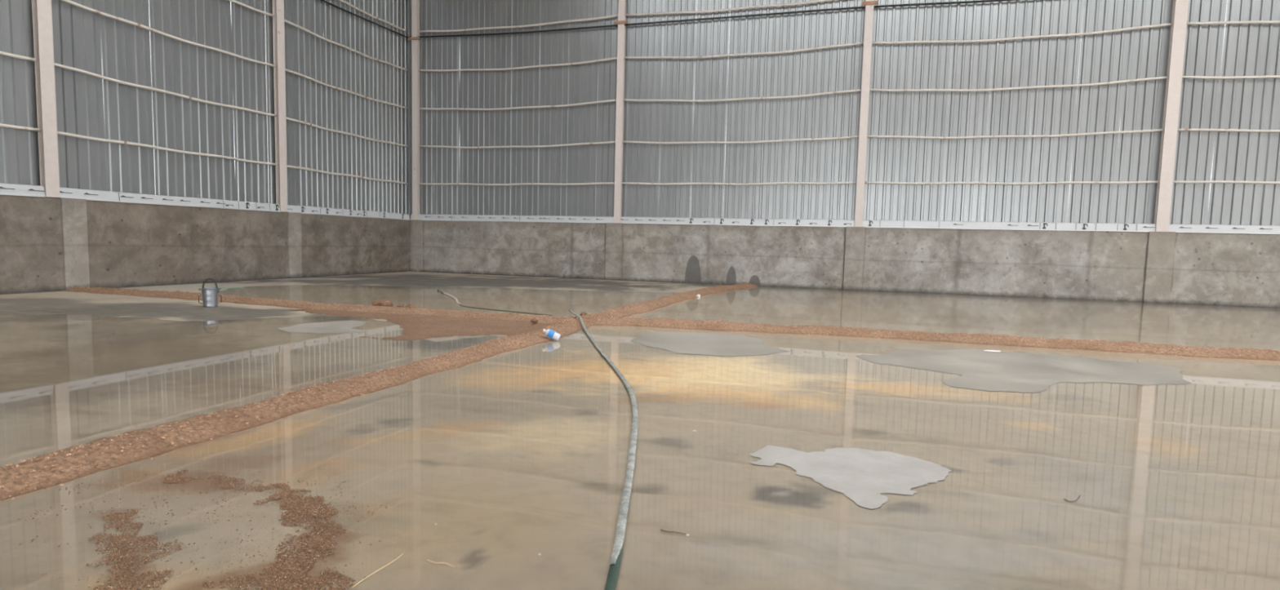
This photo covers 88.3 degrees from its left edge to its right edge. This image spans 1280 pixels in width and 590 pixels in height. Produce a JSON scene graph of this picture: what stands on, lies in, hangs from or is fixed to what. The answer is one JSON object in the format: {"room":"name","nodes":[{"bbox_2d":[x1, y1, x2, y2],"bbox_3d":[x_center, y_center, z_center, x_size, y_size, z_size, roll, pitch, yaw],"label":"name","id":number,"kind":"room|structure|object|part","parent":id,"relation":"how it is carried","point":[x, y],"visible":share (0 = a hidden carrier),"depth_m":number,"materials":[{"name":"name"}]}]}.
{"room":"empty warehouse","nodes":[
{"label":"empty warehouse","id":0,"kind":"room"},
{"bbox_2d":[0,0,410,294],"bbox_3d":[-14.214,-6.338,7.853,0.300,13.600,37.042,3,5,17],"label":"wall","id":1,"kind":"structure","parent":0,"point":[47,244],"depth_m":17.27,"materials":[{"name":"metal"}]},
{"bbox_2d":[0,50,36,61],"bbox_3d":[-13.374,-4.622,10.829,0.068,0.136,5.912,3,5,17],"label":"rail","id":2,"kind":"object","parent":1,"relation":"attached to","point":[3,53],"depth_m":13.33,"materials":[{"name":"metal"}]},
{"bbox_2d":[0,123,39,131],"bbox_3d":[-13.409,-3.216,10.942,0.068,0.109,5.911,3,5,17],"label":"rail","id":3,"kind":"object","parent":1,"relation":"attached to","point":[7,126],"depth_m":13.41,"materials":[{"name":"metal"}]},
{"bbox_2d":[0,182,45,197],"bbox_3d":[-13.402,-1.965,11.030,0.156,0.249,5.910,3,5,17],"label":"flashing","id":4,"kind":"object","parent":1,"relation":"attached to","point":[14,189],"visible":1,"depth_m":13.45,"materials":[{"name":"white metal"}]},
{"bbox_2d":[31,0,62,197],"bbox_3d":[-12.324,-7.802,13.520,0.230,11.496,0.520,3,5,17],"label":"steel column","id":5,"kind":"structure","parent":1,"relation":"attached to","point":[42,14],"depth_m":13.79,"materials":[{"name":"beige metal"}]},
{"bbox_2d":[53,62,276,116],"bbox_3d":[-11.573,-5.044,16.663,0.068,0.139,5.772,3,5,17],"label":"rail","id":6,"kind":"object","parent":1,"relation":"attached to","point":[189,98],"depth_m":16.02,"materials":[{"name":"metal"}]},
{"bbox_2d":[57,131,277,165],"bbox_3d":[-11.608,-3.648,16.774,0.068,0.091,5.771,3,5,17],"label":"rail","id":7,"kind":"object","parent":1,"relation":"attached to","point":[124,143],"depth_m":16.12,"materials":[{"name":"metal"}]},
{"bbox_2d":[61,0,275,66],"bbox_3d":[-11.539,-6.458,16.549,0.068,0.152,5.773,3,5,17],"label":"rail","id":8,"kind":"object","parent":1,"relation":"attached to","point":[137,24],"depth_m":16.04,"materials":[{"name":"metal"}]},
{"bbox_2d":[59,186,280,212],"bbox_3d":[-11.610,-2.388,16.833,0.158,0.247,5.834,3,5,17],"label":"flashing","id":9,"kind":"object","parent":1,"relation":"attached to","point":[67,193],"visible":1,"depth_m":16.21,"materials":[{"name":"white metal"}]},
{"bbox_2d":[227,0,274,17],"bbox_3d":[-11.504,-7.878,16.436,0.068,0.150,5.773,3,5,17],"label":"rail","id":10,"kind":"object","parent":1,"relation":"attached to","point":[233,1],"depth_m":18.45,"materials":[{"name":"metal"}]},
{"bbox_2d":[272,0,288,212],"bbox_3d":[-10.544,-8.221,19.287,0.230,11.496,0.520,3,5,17],"label":"steel column","id":11,"kind":"structure","parent":1,"relation":"attached to","point":[278,35],"depth_m":19.47,"materials":[{"name":"beige metal"}]},
{"bbox_2d":[284,18,407,71],"bbox_3d":[-9.710,-8.300,22.248,0.068,0.151,5.869,3,5,17],"label":"rail","id":12,"kind":"object","parent":1,"relation":"attached to","point":[285,20],"depth_m":21.76,"materials":[{"name":"metal"}]},
{"bbox_2d":[284,68,408,109],"bbox_3d":[-9.745,-6.876,22.362,0.068,0.160,5.869,3,5,17],"label":"rail","id":13,"kind":"object","parent":1,"relation":"attached to","point":[286,69],"depth_m":21.86,"materials":[{"name":"metal"}]},
{"bbox_2d":[285,116,408,146],"bbox_3d":[-9.779,-5.473,22.475,0.068,0.124,5.868,3,5,17],"label":"rail","id":14,"kind":"object","parent":1,"relation":"attached to","point":[287,118],"depth_m":21.98,"materials":[{"name":"metal"}]},
{"bbox_2d":[286,164,408,184],"bbox_3d":[-9.813,-4.070,22.587,0.068,0.099,5.867,3,5,17],"label":"rail","id":15,"kind":"object","parent":1,"relation":"attached to","point":[287,166],"depth_m":22.10,"materials":[{"name":"metal"}]},
{"bbox_2d":[287,204,409,220],"bbox_3d":[-9.816,-2.809,22.644,0.155,0.254,5.934,3,5,17],"label":"flashing","id":16,"kind":"object","parent":1,"relation":"attached to","point":[300,209],"visible":1,"depth_m":22.17,"materials":[{"name":"white metal"}]},
{"bbox_2d":[338,0,407,31],"bbox_3d":[-9.675,-9.730,22.134,0.068,0.130,5.868,3,5,17],"label":"rail","id":17,"kind":"object","parent":1,"relation":"attached to","point":[343,1],"depth_m":23.13,"materials":[{"name":"metal"}]},
{"bbox_2d":[0,271,1279,589],"bbox_3d":[6.619,1.431,2.423,44.500,0.200,36.500,3,5,17],"label":"floor","id":18,"kind":"structure","parent":0,"point":[515,457],"depth_m":4.11,"materials":[{"name":"concrete"}]},
{"bbox_2d":[53,400,265,453],"bbox_3d":[-3.173,0.911,4.620,0.356,0.015,1.812,3,5,22],"label":"ridge","id":19,"kind":"object","parent":18,"relation":"on","point":[250,404],"visible":0.18,"depth_m":4.60,"materials":[{"name":"brown gravel"}]},
{"bbox_2d":[0,313,362,333],"bbox_3d":[-6.571,0.566,7.879,9.129,0.001,6.896,3,5,17],"label":"puddle","id":20,"kind":"object","parent":18,"relation":"on","point":[9,322],"visible":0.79,"depth_m":9.72,"materials":[{"name":"liquid"}]},
{"bbox_2d":[17,469,386,589],"bbox_3d":[-2.007,1.059,3.108,2.228,0.007,1.324,6,6,45],"label":"grains","id":21,"kind":"object","parent":18,"relation":"on","point":[322,508],"visible":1,"depth_m":2.83,"materials":[{"name":"brown food"}]},
{"bbox_2d":[198,278,222,306],"bbox_3d":[-7.799,-0.045,11.966,0.270,0.513,0.270,3,5,17],"label":"metal bucket","id":22,"kind":"object","parent":18,"relation":"on","point":[210,295],"visible":1,"depth_m":11.89,"materials":[{"name":"metal"}]},
{"bbox_3d":[-7.807,-0.203,11.975,0.234,0.200,0.075,-1,5,-30],"label":"handle","id":23,"kind":"part","parent":22,"relation":"part of","materials":[{"name":"grey metal"}]},
{"bbox_2d":[211,286,244,288],"bbox_3d":[-10.059,-0.190,16.159,0.724,0.015,0.338,3,5,18],"label":"scrap","id":24,"kind":"object","parent":18,"relation":"on","point":[211,286],"visible":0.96,"depth_m":16.11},
{"bbox_2d":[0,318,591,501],"bbox_3d":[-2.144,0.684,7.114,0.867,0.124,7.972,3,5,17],"label":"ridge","id":25,"kind":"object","parent":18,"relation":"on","point":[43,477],"visible":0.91,"depth_m":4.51,"materials":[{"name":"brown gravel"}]},
{"bbox_2d":[62,286,575,324],"bbox_3d":[-8.421,0.046,13.135,15.418,0.127,1.174,3,5,17],"label":"ridge","id":26,"kind":"object","parent":18,"relation":"on","point":[181,295],"visible":0.76,"depth_m":12.06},
{"bbox_2d":[371,300,380,306],"bbox_3d":[-4.956,0.170,12.463,0.195,0.155,0.207,1,5,1],"label":"clod","id":27,"kind":"object","parent":26,"relation":"on","point":[374,303],"visible":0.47,"depth_m":12.40,"materials":[{"name":"brown soil"}]},
{"bbox_2d":[376,299,393,306],"bbox_3d":[-4.762,0.176,12.361,0.274,0.190,0.282,5,6,35],"label":"clod","id":28,"kind":"object","parent":26,"relation":"on","point":[387,303],"visible":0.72,"depth_m":12.28,"materials":[{"name":"brown soil"}]},
{"bbox_2d":[396,303,404,307],"bbox_3d":[-4.414,0.201,12.148,0.124,0.086,0.116,1,5,-10],"label":"clod","id":29,"kind":"object","parent":26,"relation":"on","point":[400,305],"visible":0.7,"depth_m":12.11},
{"bbox_2d":[405,303,415,307],"bbox_3d":[-4.182,0.227,12.004,0.176,0.153,0.191,-2,6,-34],"label":"clod","id":30,"kind":"object","parent":26,"relation":"on","point":[409,305],"visible":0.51,"depth_m":11.94,"materials":[{"name":"brown soil"}]},
{"bbox_2d":[277,320,365,333],"bbox_3d":[-4.466,0.468,9.726,1.374,0.001,1.441,3,5,17],"label":"crust","id":31,"kind":"object","parent":18,"relation":"on","point":[340,326],"visible":1,"depth_m":9.59,"materials":[{"name":"concrete"}]},
{"bbox_2d":[351,553,403,587],"bbox_3d":[-1.057,1.115,2.679,0.010,0.004,0.300,3,5,19],"label":"straw","id":32,"kind":"object","parent":18,"relation":"on","point":[402,553],"visible":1,"depth_m":2.65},
{"bbox_2d":[288,309,555,341],"bbox_3d":[-3.837,0.409,10.524,5.351,0.038,3.426,3,5,17],"label":"gravel patch","id":33,"kind":"object","parent":18,"relation":"on","point":[415,326],"visible":0.71,"depth_m":10.17,"materials":[{"name":"brown gravel"}]},
{"bbox_2d":[530,317,538,323],"bbox_3d":[-1.675,0.405,10.469,0.127,0.093,0.114,3,5,17],"label":"clod","id":34,"kind":"object","parent":33,"relation":"on","point":[535,320],"visible":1,"depth_m":10.43,"materials":[{"name":"brown soil"}]},
{"bbox_2d":[426,559,454,567],"bbox_3d":[-0.828,1.116,2.746,0.141,0.004,0.016,3,5,19],"label":"straw","id":35,"kind":"object","parent":18,"relation":"on","point":[427,559],"visible":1,"depth_m":2.75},
{"bbox_2d":[217,284,683,317],"bbox_3d":[-4.475,-0.051,16.214,10.634,0.001,8.413,3,5,17],"label":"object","id":36,"kind":"object","parent":18,"relation":"on","point":[543,301],"visible":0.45,"depth_m":15.01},
{"bbox_2d":[437,288,552,315],"bbox_3d":[-3.641,0.129,13.978,0.848,0.074,5.994,-2,6,-35],"label":"hose","id":37,"kind":"object","parent":18,"relation":"on","point":[438,290],"visible":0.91,"depth_m":12.67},
{"bbox_2d":[542,328,560,341],"bbox_3d":[-1.193,0.539,8.908,0.245,0.157,0.104,1,5,1],"label":"plastic bottle","id":38,"kind":"object","parent":18,"relation":"on","point":[551,334],"visible":1,"depth_m":8.87,"materials":[{"name":"white plastic"}]},
{"bbox_2d":[568,309,638,589],"bbox_3d":[-0.450,0.722,6.986,0.525,0.135,9.693,1,5,-7],"label":"hose","id":39,"kind":"object","parent":18,"relation":"on","point":[611,580],"visible":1,"depth_m":3.55,"materials":[{"name":"rubber"}]},
{"bbox_2d":[0,286,1279,499],"bbox_3d":[-1.744,0.314,11.700,17.109,0.146,14.226,-1,5,-24],"label":"grains","id":40,"kind":"object","parent":18,"relation":"on","point":[55,454],"visible":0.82,"depth_m":6.46,"materials":[{"name":"food"}]},
{"bbox_2d":[572,283,757,317],"bbox_3d":[1.098,0.007,16.413,1.118,0.146,11.881,3,5,23],"label":"ridge","id":41,"kind":"object","parent":18,"relation":"on","point":[660,302],"visible":0.91,"depth_m":14.38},
{"bbox_2d":[580,311,587,315],"bbox_3d":[-0.979,0.338,11.487,0.125,0.090,0.136,3,5,17],"label":"clod","id":42,"kind":"object","parent":41,"relation":"on","point":[582,313],"visible":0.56,"depth_m":11.44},
{"bbox_2d":[660,529,686,534],"bbox_3d":[0.157,1.111,3.088,0.125,0.006,0.011,3,5,17],"label":"twig","id":43,"kind":"object","parent":18,"relation":"on","point":[660,530],"visible":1,"depth_m":3.09,"materials":[{"name":"brown wood"}]},
{"bbox_2d":[631,331,787,355],"bbox_3d":[0.944,0.654,9.068,2.215,0.001,2.084,3,5,17],"label":"crust","id":44,"kind":"object","parent":18,"relation":"on","point":[696,343],"visible":1,"depth_m":8.94,"materials":[{"name":"concrete"}]},
{"bbox_2d":[749,444,951,509],"bbox_3d":[1.250,1.070,3.970,1.225,0.001,1.073,3,5,17],"label":"puddle","id":45,"kind":"object","parent":18,"relation":"on","point":[862,475],"visible":1,"depth_m":4.03,"materials":[{"name":"liquid"}]},
{"bbox_2d":[576,316,1279,360],"bbox_3d":[3.883,0.585,10.050,10.242,0.147,0.950,2,5,12],"label":"ridge","id":46,"kind":"object","parent":18,"relation":"on","point":[977,339],"visible":0.98,"depth_m":9.80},
{"bbox_2d":[620,286,1279,351],"bbox_3d":[10.752,0.539,13.511,21.125,0.001,11.912,3,5,17],"label":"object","id":47,"kind":"object","parent":18,"relation":"on","point":[1184,325],"visible":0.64,"depth_m":13.71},
{"bbox_2d":[854,349,1191,392],"bbox_3d":[4.434,0.861,7.553,3.752,0.001,2.867,3,5,17],"label":"puddle","id":48,"kind":"object","parent":18,"relation":"on","point":[1002,371],"visible":1,"depth_m":7.64,"materials":[{"name":"liquid"}]},
{"bbox_2d":[983,350,1000,352],"bbox_3d":[4.731,0.750,8.869,0.226,0.020,0.102,1,5,0],"label":"paper scrap","id":49,"kind":"object","parent":48,"relation":"on","point":[984,350],"visible":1,"depth_m":8.84,"materials":[{"name":"white paper"}]},
{"bbox_2d":[1217,357,1279,364],"bbox_3d":[3.234,1.009,5.350,11.625,0.001,10.093,3,5,17],"label":"puddle","id":50,"kind":"object","parent":18,"relation":"on","point":[1249,360],"visible":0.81,"depth_m":8.66,"materials":[{"name":"liquid"}]},
{"bbox_2d":[408,0,1279,308],"bbox_3d":[12.491,-6.559,18.759,44.950,13.600,0.295,3,5,17],"label":"wall","id":51,"kind":"structure","parent":0,"point":[1193,268],"depth_m":20.68,"materials":[{"name":"metal"}]},
{"bbox_2d":[408,0,420,219],"bbox_3d":[-8.521,-8.630,25.002,0.500,11.496,0.230,3,5,17],"label":"steel column","id":52,"kind":"structure","parent":51,"relation":"attached to","point":[415,39],"depth_m":25.11,"materials":[{"name":"beige metal"}]},
{"bbox_2d":[409,214,613,222],"bbox_3d":[-4.881,-2.822,24.332,8.314,0.249,0.157,3,5,17],"label":"flashing","id":53,"kind":"object","parent":51,"relation":"attached to","point":[424,217],"visible":1,"depth_m":24.15,"materials":[{"name":"white metal"}]},
{"bbox_2d":[418,141,615,149],"bbox_3d":[-4.636,-5.452,24.108,7.964,0.178,0.063,3,5,17],"label":"rail","id":54,"kind":"object","parent":51,"relation":"attached to","point":[609,142],"depth_m":24.00,"materials":[{"name":"metal"}]},
{"bbox_2d":[419,182,614,186],"bbox_3d":[-4.671,-4.069,24.219,7.962,0.104,0.063,3,5,17],"label":"rail","id":55,"kind":"object","parent":51,"relation":"attached to","point":[423,184],"depth_m":24.15,"materials":[{"name":"metal"}]},
{"bbox_2d":[418,99,616,111],"bbox_3d":[-4.603,-6.856,23.995,7.965,0.210,0.063,3,5,17],"label":"rail","id":56,"kind":"object","parent":51,"relation":"attached to","point":[609,100],"depth_m":23.91,"materials":[{"name":"metal"}]},
{"bbox_2d":[418,57,617,71],"bbox_3d":[-4.568,-8.273,23.881,7.965,0.214,0.063,3,5,17],"label":"rail","id":57,"kind":"object","parent":51,"relation":"attached to","point":[613,58],"depth_m":23.82,"materials":[{"name":"metal"}]},
{"bbox_2d":[418,14,617,32],"bbox_3d":[-4.532,-9.713,23.766,7.964,0.174,0.063,3,5,17],"label":"rail","id":58,"kind":"object","parent":51,"relation":"attached to","point":[613,15],"depth_m":23.67,"materials":[{"name":"metal"}]},
{"bbox_2d":[613,0,627,222],"bbox_3d":[-0.657,-8.245,22.603,0.500,11.496,0.230,3,5,17],"label":"steel column","id":59,"kind":"structure","parent":51,"relation":"attached to","point":[622,20],"depth_m":22.73,"materials":[{"name":"beige metal"}]},
{"bbox_2d":[320,0,1013,38],"bbox_3d":[1.682,-8.821,18.068,24.252,0.326,7.383,3,5,17],"label":"cable","id":60,"kind":"object","parent":51,"relation":"attached to","point":[324,1],"visible":1,"depth_m":21.71,"materials":[{"name":"black rubber"}]},
{"bbox_2d":[625,0,832,15],"bbox_3d":[3.225,-9.333,21.399,7.761,0.174,0.063,3,5,17],"label":"rail","id":61,"kind":"object","parent":51,"relation":"attached to","point":[782,5],"depth_m":21.47,"materials":[{"name":"metal"}]},
{"bbox_2d":[620,217,854,226],"bbox_3d":[3.035,-2.435,21.917,7.778,0.248,0.158,3,5,17],"label":"flashing","id":62,"kind":"object","parent":51,"relation":"attached to","point":[656,220],"visible":1,"depth_m":21.78,"materials":[{"name":"white metal"}]},
{"bbox_2d":[622,182,856,185],"bbox_3d":[3.087,-3.688,21.852,7.758,0.106,0.063,3,5,17],"label":"rail","id":63,"kind":"object","parent":51,"relation":"attached to","point":[780,183],"depth_m":21.73,"materials":[{"name":"metal"}]},
{"bbox_2d":[622,135,858,144],"bbox_3d":[3.121,-5.074,21.740,7.761,0.174,0.063,3,5,17],"label":"rail","id":64,"kind":"object","parent":51,"relation":"attached to","point":[855,136],"depth_m":21.62,"materials":[{"name":"metal"}]},
{"bbox_2d":[623,88,861,102],"bbox_3d":[3.155,-6.477,21.628,7.762,0.208,0.063,3,5,17],"label":"rail","id":65,"kind":"object","parent":51,"relation":"attached to","point":[857,90],"depth_m":21.51,"materials":[{"name":"metal"}]},
{"bbox_2d":[624,41,863,58],"bbox_3d":[3.190,-7.891,21.515,7.762,0.220,0.063,3,5,17],"label":"rail","id":66,"kind":"object","parent":51,"relation":"attached to","point":[861,42],"depth_m":21.46,"materials":[{"name":"metal"}]},
{"bbox_2d":[853,0,878,226],"bbox_3d":[7.003,-7.870,20.265,0.500,11.496,0.230,3,5,17],"label":"steel column","id":67,"kind":"structure","parent":51,"relation":"attached to","point":[869,4],"depth_m":20.40,"materials":[{"name":"beige metal"}]},
{"bbox_2d":[862,219,1155,231],"bbox_3d":[10.684,-2.060,19.583,7.755,0.246,0.158,3,5,17],"label":"flashing","id":68,"kind":"object","parent":51,"relation":"attached to","point":[1115,227],"visible":1,"depth_m":19.44,"materials":[{"name":"white metal"}]},
{"bbox_2d":[865,180,1158,184],"bbox_3d":[10.736,-3.314,19.517,7.736,0.104,0.063,3,5,17],"label":"rail","id":69,"kind":"object","parent":51,"relation":"attached to","point":[1156,181],"depth_m":19.38,"materials":[{"name":"metal"}]},
{"bbox_2d":[866,128,1162,139],"bbox_3d":[10.770,-4.699,19.407,7.738,0.175,0.063,3,5,17],"label":"rail","id":70,"kind":"object","parent":51,"relation":"attached to","point":[1153,130],"depth_m":19.32,"materials":[{"name":"metal"}]},
{"bbox_2d":[869,75,1167,91],"bbox_3d":[10.804,-6.101,19.294,7.739,0.211,0.063,3,5,17],"label":"rail","id":71,"kind":"object","parent":51,"relation":"attached to","point":[1165,77],"depth_m":19.19,"materials":[{"name":"metal"}]},
{"bbox_2d":[871,22,1172,44],"bbox_3d":[10.839,-7.522,19.180,7.739,0.208,0.063,3,5,17],"label":"rail","id":72,"kind":"object","parent":51,"relation":"attached to","point":[1065,35],"depth_m":19.05,"materials":[{"name":"metal"}]},
{"bbox_2d":[1154,0,1188,231],"bbox_3d":[14.671,-7.494,17.926,0.560,11.496,0.230,3,5,17],"label":"steel column","id":73,"kind":"structure","parent":51,"relation":"attached to","point":[1180,7],"depth_m":18.11,"materials":[{"name":"beige metal"}]},
{"bbox_2d":[1168,223,1279,234],"bbox_3d":[18.466,-1.679,17.209,7.934,0.246,0.156,3,5,17],"label":"flashing","id":74,"kind":"object","parent":51,"relation":"attached to","point":[1214,228],"visible":1,"depth_m":17.94,"materials":[{"name":"white metal"}]},
{"bbox_2d":[1173,180,1279,184],"bbox_3d":[18.517,-2.934,17.143,7.915,0.102,0.063,3,5,17],"label":"rail","id":75,"kind":"object","parent":51,"relation":"attached to","point":[1174,181],"depth_m":17.89,"materials":[{"name":"metal"}]},
{"bbox_2d":[1177,128,1279,132],"bbox_3d":[18.552,-4.321,17.032,7.917,0.168,0.063,3,5,17],"label":"rail","id":76,"kind":"object","parent":51,"relation":"attached to","point":[1179,129],"depth_m":17.82,"materials":[{"name":"metal"}]},
{"bbox_2d":[1182,75,1279,79],"bbox_3d":[18.585,-5.718,16.920,7.918,0.214,0.063,3,5,17],"label":"rail","id":77,"kind":"object","parent":51,"relation":"attached to","point":[1262,76],"depth_m":17.73,"materials":[{"name":"metal"}]},
{"bbox_2d":[1186,20,1279,24],"bbox_3d":[18.620,-7.137,16.806,7.918,0.216,0.063,3,5,17],"label":"rail","id":78,"kind":"object","parent":51,"relation":"attached to","point":[1246,21],"depth_m":17.59,"materials":[{"name":"metal"}]}
]}

